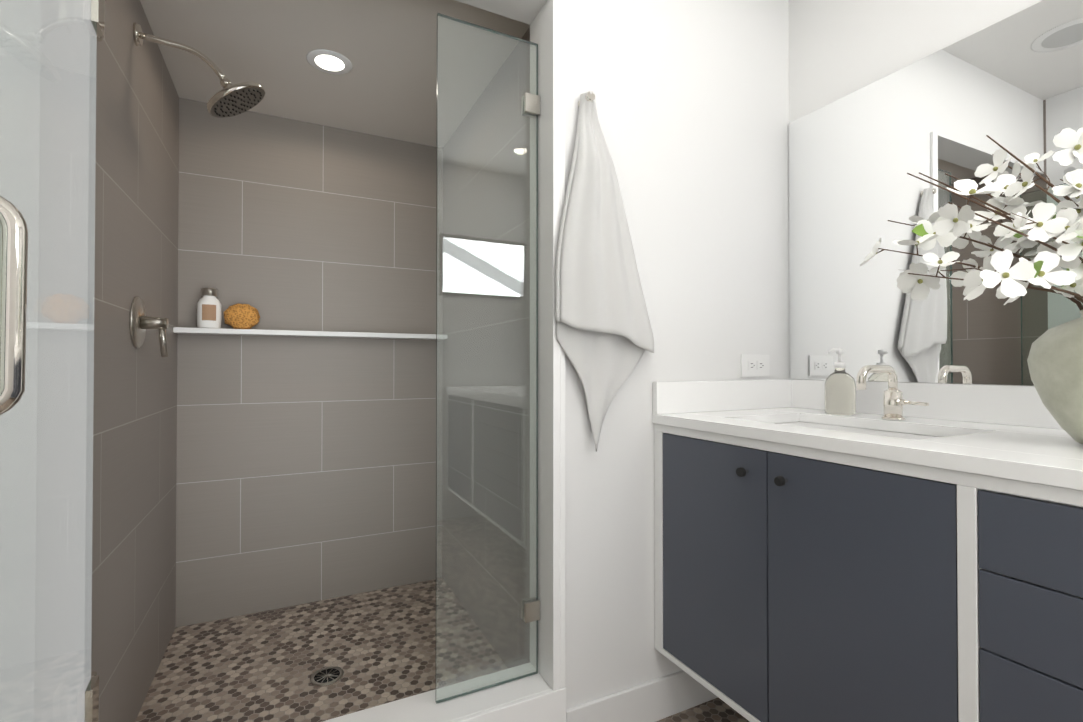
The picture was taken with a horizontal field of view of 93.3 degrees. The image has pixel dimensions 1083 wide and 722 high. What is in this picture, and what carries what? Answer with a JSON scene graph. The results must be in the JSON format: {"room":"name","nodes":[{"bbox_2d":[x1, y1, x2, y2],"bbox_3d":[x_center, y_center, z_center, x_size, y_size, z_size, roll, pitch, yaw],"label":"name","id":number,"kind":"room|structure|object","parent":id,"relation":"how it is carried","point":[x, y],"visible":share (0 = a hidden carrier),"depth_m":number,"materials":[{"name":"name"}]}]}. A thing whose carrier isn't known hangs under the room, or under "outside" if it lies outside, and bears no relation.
{"room":"bathroom","nodes":[
{"label":"bathroom","id":0,"kind":"room"},
{"bbox_2d":[0,180,5,511],"bbox_3d":[-0.453,-0.170,-0.078,0.100,2.400,2.120,0,-1,-26],"label":"wall","id":1,"kind":"structure","parent":0,"point":[2,468],"depth_m":0.78,"materials":[{"name":"white"}]},
{"bbox_2d":[91,0,178,721],"bbox_3d":[-1.227,-0.155,1.482,0.100,2.400,1.363,0,-1,-26],"label":"tiled wall","id":2,"kind":"structure","parent":0,"point":[135,410],"depth_m":1.44,"materials":[{"name":"grey tile"}]},
{"bbox_2d":[0,0,104,721],"bbox_3d":[-0.702,-0.024,0.719,0.162,1.734,0.703,0,-1,-26],"label":"shower door","id":3,"kind":"structure","parent":2,"relation":"attached to","point":[48,50],"depth_m":0.74,"materials":[{"name":"clear glass"}]},
{"bbox_2d":[130,297,168,356],"bbox_3d":[-1.133,-0.099,1.492,0.076,0.173,0.148,0,-1,-26],"label":"shower valve","id":4,"kind":"object","parent":2,"relation":"attached to","point":[141,322],"visible":0.98,"depth_m":1.48,"materials":[{"name":"silver metal"}]},
{"bbox_2d":[133,22,264,117],"bbox_3d":[-1.014,-0.853,1.536,0.324,0.208,0.178,0,-1,-26],"label":"shower head","id":5,"kind":"object","parent":2,"relation":"attached to","point":[229,99],"visible":1,"depth_m":1.53},
{"bbox_2d":[175,98,442,627],"bbox_3d":[-0.940,-0.147,2.330,1.168,2.400,0.100,0,-1,-26],"label":"wall tile","id":6,"kind":"structure","parent":2,"relation":"attached to","point":[306,469],"depth_m":2.23,"materials":[{"name":"grey tile"}]},
{"bbox_2d":[173,327,446,339],"bbox_3d":[-0.942,-0.116,2.221,1.066,0.020,0.092,0,-1,-26],"label":"shelf ledge","id":7,"kind":"object","parent":6,"relation":"attached to","point":[210,331],"visible":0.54,"depth_m":2.14,"materials":[{"name":"white stone"}]},
{"bbox_2d":[197,288,221,327],"bbox_3d":[-1.320,-0.209,2.032,0.084,0.161,0.085,0,-1,-26],"label":"shampoo bottle","id":8,"kind":"object","parent":7,"relation":"on","point":[209,310],"visible":0.92,"depth_m":2.00,"materials":[{"name":"white plastic"}]},
{"bbox_2d":[224,303,259,328],"bbox_3d":[-1.219,-0.178,2.081,0.130,0.111,0.082,0,-1,-26],"label":"sea sponge","id":9,"kind":"object","parent":7,"relation":"on","point":[241,316],"visible":0.96,"depth_m":2.06,"materials":[{"name":"orange"}]},
{"bbox_2d":[322,663,565,721],"bbox_3d":[-0.439,0.951,1.180,1.054,0.182,0.149,0,-1,-26],"label":"shower curb","id":10,"kind":"structure","parent":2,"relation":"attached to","point":[534,698],"depth_m":1.30,"materials":[{"name":"white stone"}]},
{"bbox_2d":[435,13,539,702],"bbox_3d":[-0.137,-0.012,1.358,0.286,1.744,0.028,0,-1,-26],"label":"fixed glass panel","id":11,"kind":"object","parent":10,"relation":"on","point":[530,607],"visible":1,"depth_m":1.36,"materials":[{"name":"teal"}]},
{"bbox_2d":[140,0,529,147],"bbox_3d":[-0.714,-1.075,1.771,1.068,0.050,1.118,0,-1,-26],"label":"ceiling","id":12,"kind":"structure","parent":0,"point":[386,86],"depth_m":1.75,"materials":[{"name":"beige paint"}]},
{"bbox_2d":[306,49,351,74],"bbox_3d":[-0.744,-1.048,1.798,0.150,0.003,0.150,0,-1,-26],"label":"recessed light","id":13,"kind":"object","parent":12,"relation":"attached to","point":[329,61],"visible":1,"depth_m":1.79,"materials":[{"name":"white"}]},
{"bbox_2d":[135,578,749,721],"bbox_3d":[0.160,1.070,0.975,2.146,0.060,3.483,0,-1,-26],"label":"floor","id":14,"kind":"structure","parent":0,"point":[378,647],"depth_m":1.79,"materials":[{"name":"tile"}]},
{"bbox_2d":[310,666,343,685],"bbox_3d":[-0.712,1.044,1.698,0.104,0.004,0.104,0,-1,-26],"label":"shower drain","id":15,"kind":"object","parent":14,"relation":"on","point":[325,676],"visible":1,"depth_m":1.69,"materials":[{"name":"silver metal"}]},
{"bbox_2d":[566,670,717,721],"bbox_3d":[0.452,0.988,1.547,0.865,0.115,0.014,0,-1,-26],"label":"baseboard","id":16,"kind":"structure","parent":14,"relation":"on","point":[658,699],"depth_m":1.45,"materials":[{"name":"white paint"}]},
{"bbox_2d":[456,0,546,24],"bbox_3d":[-0.450,-1.168,1.203,1.036,0.380,0.135,0,-1,-26],"label":"wall","id":17,"kind":"structure","parent":0,"point":[525,11],"depth_m":1.41,"materials":[{"name":"white paint"}]},
{"bbox_2d":[442,27,529,667],"bbox_3d":[-0.191,-0.150,2.022,0.100,2.400,1.118,0,-1,-26],"label":"wall tiles","id":18,"kind":"structure","parent":17,"relation":"attached to","point":[454,575],"depth_m":1.91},
{"bbox_2d":[530,0,564,690],"bbox_3d":[0.015,-0.057,1.416,0.036,1.837,0.147,0,-1,-26],"label":"trim","id":19,"kind":"structure","parent":17,"relation":"attached to","point":[547,30],"depth_m":1.37,"materials":[{"name":"white stone"}]},
{"bbox_2d":[565,0,789,709],"bbox_3d":[0.421,-0.154,1.626,0.910,2.400,0.135,0,-1,-26],"label":"wall","id":20,"kind":"structure","parent":0,"point":[692,101],"depth_m":1.52,"materials":[{"name":"white paint"}]},
{"bbox_2d":[555,91,653,451],"bbox_3d":[0.185,-0.237,1.391,0.322,0.961,0.079,0,-1,-26],"label":"towel","id":21,"kind":"object","parent":20,"relation":"hanging from","point":[604,337],"visible":1,"depth_m":1.35,"materials":[{"name":"white fabric"}]},
{"bbox_2d":[741,354,768,376],"bbox_3d":[0.705,0.015,1.685,0.127,0.072,0.008,0,-1,-26],"label":"duplex electrical outlet","id":22,"kind":"object","parent":20,"relation":"attached to","point":[754,365],"visible":1,"depth_m":1.68,"materials":[{"name":"white plastic"}]},
{"bbox_2d":[652,379,791,414],"bbox_3d":[0.588,0.109,1.618,0.574,0.094,0.019,0,-1,-26],"label":"backsplash","id":23,"kind":"structure","parent":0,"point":[733,395],"depth_m":1.59,"materials":[{"name":"white stone"}]},
{"bbox_2d":[652,415,1082,721],"bbox_3d":[1.032,0.503,0.714,0.618,0.657,2.026,0,-1,-26],"label":"bathroom vanity","id":24,"kind":"object","parent":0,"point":[814,561],"depth_m":0.96,"materials":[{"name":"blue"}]},
{"bbox_2d":[652,407,1082,478],"bbox_3d":[1.042,0.161,0.722,0.596,0.027,2.026,0,-1,-26],"label":"countertop","id":25,"kind":"structure","parent":24,"relation":"on","point":[1042,450],"depth_m":1.02,"materials":[{"name":"white stone"}]},
{"bbox_2d":[824,348,855,414],"bbox_3d":[0.871,0.059,1.492,0.081,0.191,0.080,0,-1,-26],"label":"soap dispenser","id":26,"kind":"object","parent":25,"relation":"on","point":[840,391],"visible":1,"depth_m":1.47,"materials":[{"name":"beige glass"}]},
{"bbox_2d":[856,365,928,419],"bbox_3d":[0.884,0.081,1.295,0.172,0.142,0.109,0,-1,-26],"label":"faucet","id":27,"kind":"object","parent":25,"relation":"on","point":[894,401],"visible":1,"depth_m":1.33,"materials":[{"name":"silver metal"}]},
{"bbox_2d":[860,128,1082,443],"bbox_3d":[0.933,-0.155,0.857,0.605,0.606,0.553,0,-1,-26],"label":"vase","id":28,"kind":"object","parent":25,"relation":"on","point":[1055,361],"visible":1,"depth_m":0.87,"materials":[{"name":"green ceramic"}]},
{"bbox_2d":[788,0,1082,385],"bbox_3d":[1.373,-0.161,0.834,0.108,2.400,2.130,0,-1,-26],"label":"vanity mirror","id":29,"kind":"object","parent":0,"point":[1013,84],"depth_m":1.42,"materials":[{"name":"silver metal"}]},
{"bbox_2d":[792,380,1059,426],"bbox_3d":[1.300,0.102,0.851,0.020,0.094,2.026,0,-1,-26],"label":"backsplash","id":30,"kind":"structure","parent":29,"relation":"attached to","point":[1023,405],"depth_m":1.31,"materials":[{"name":"white stone"}]}
]}

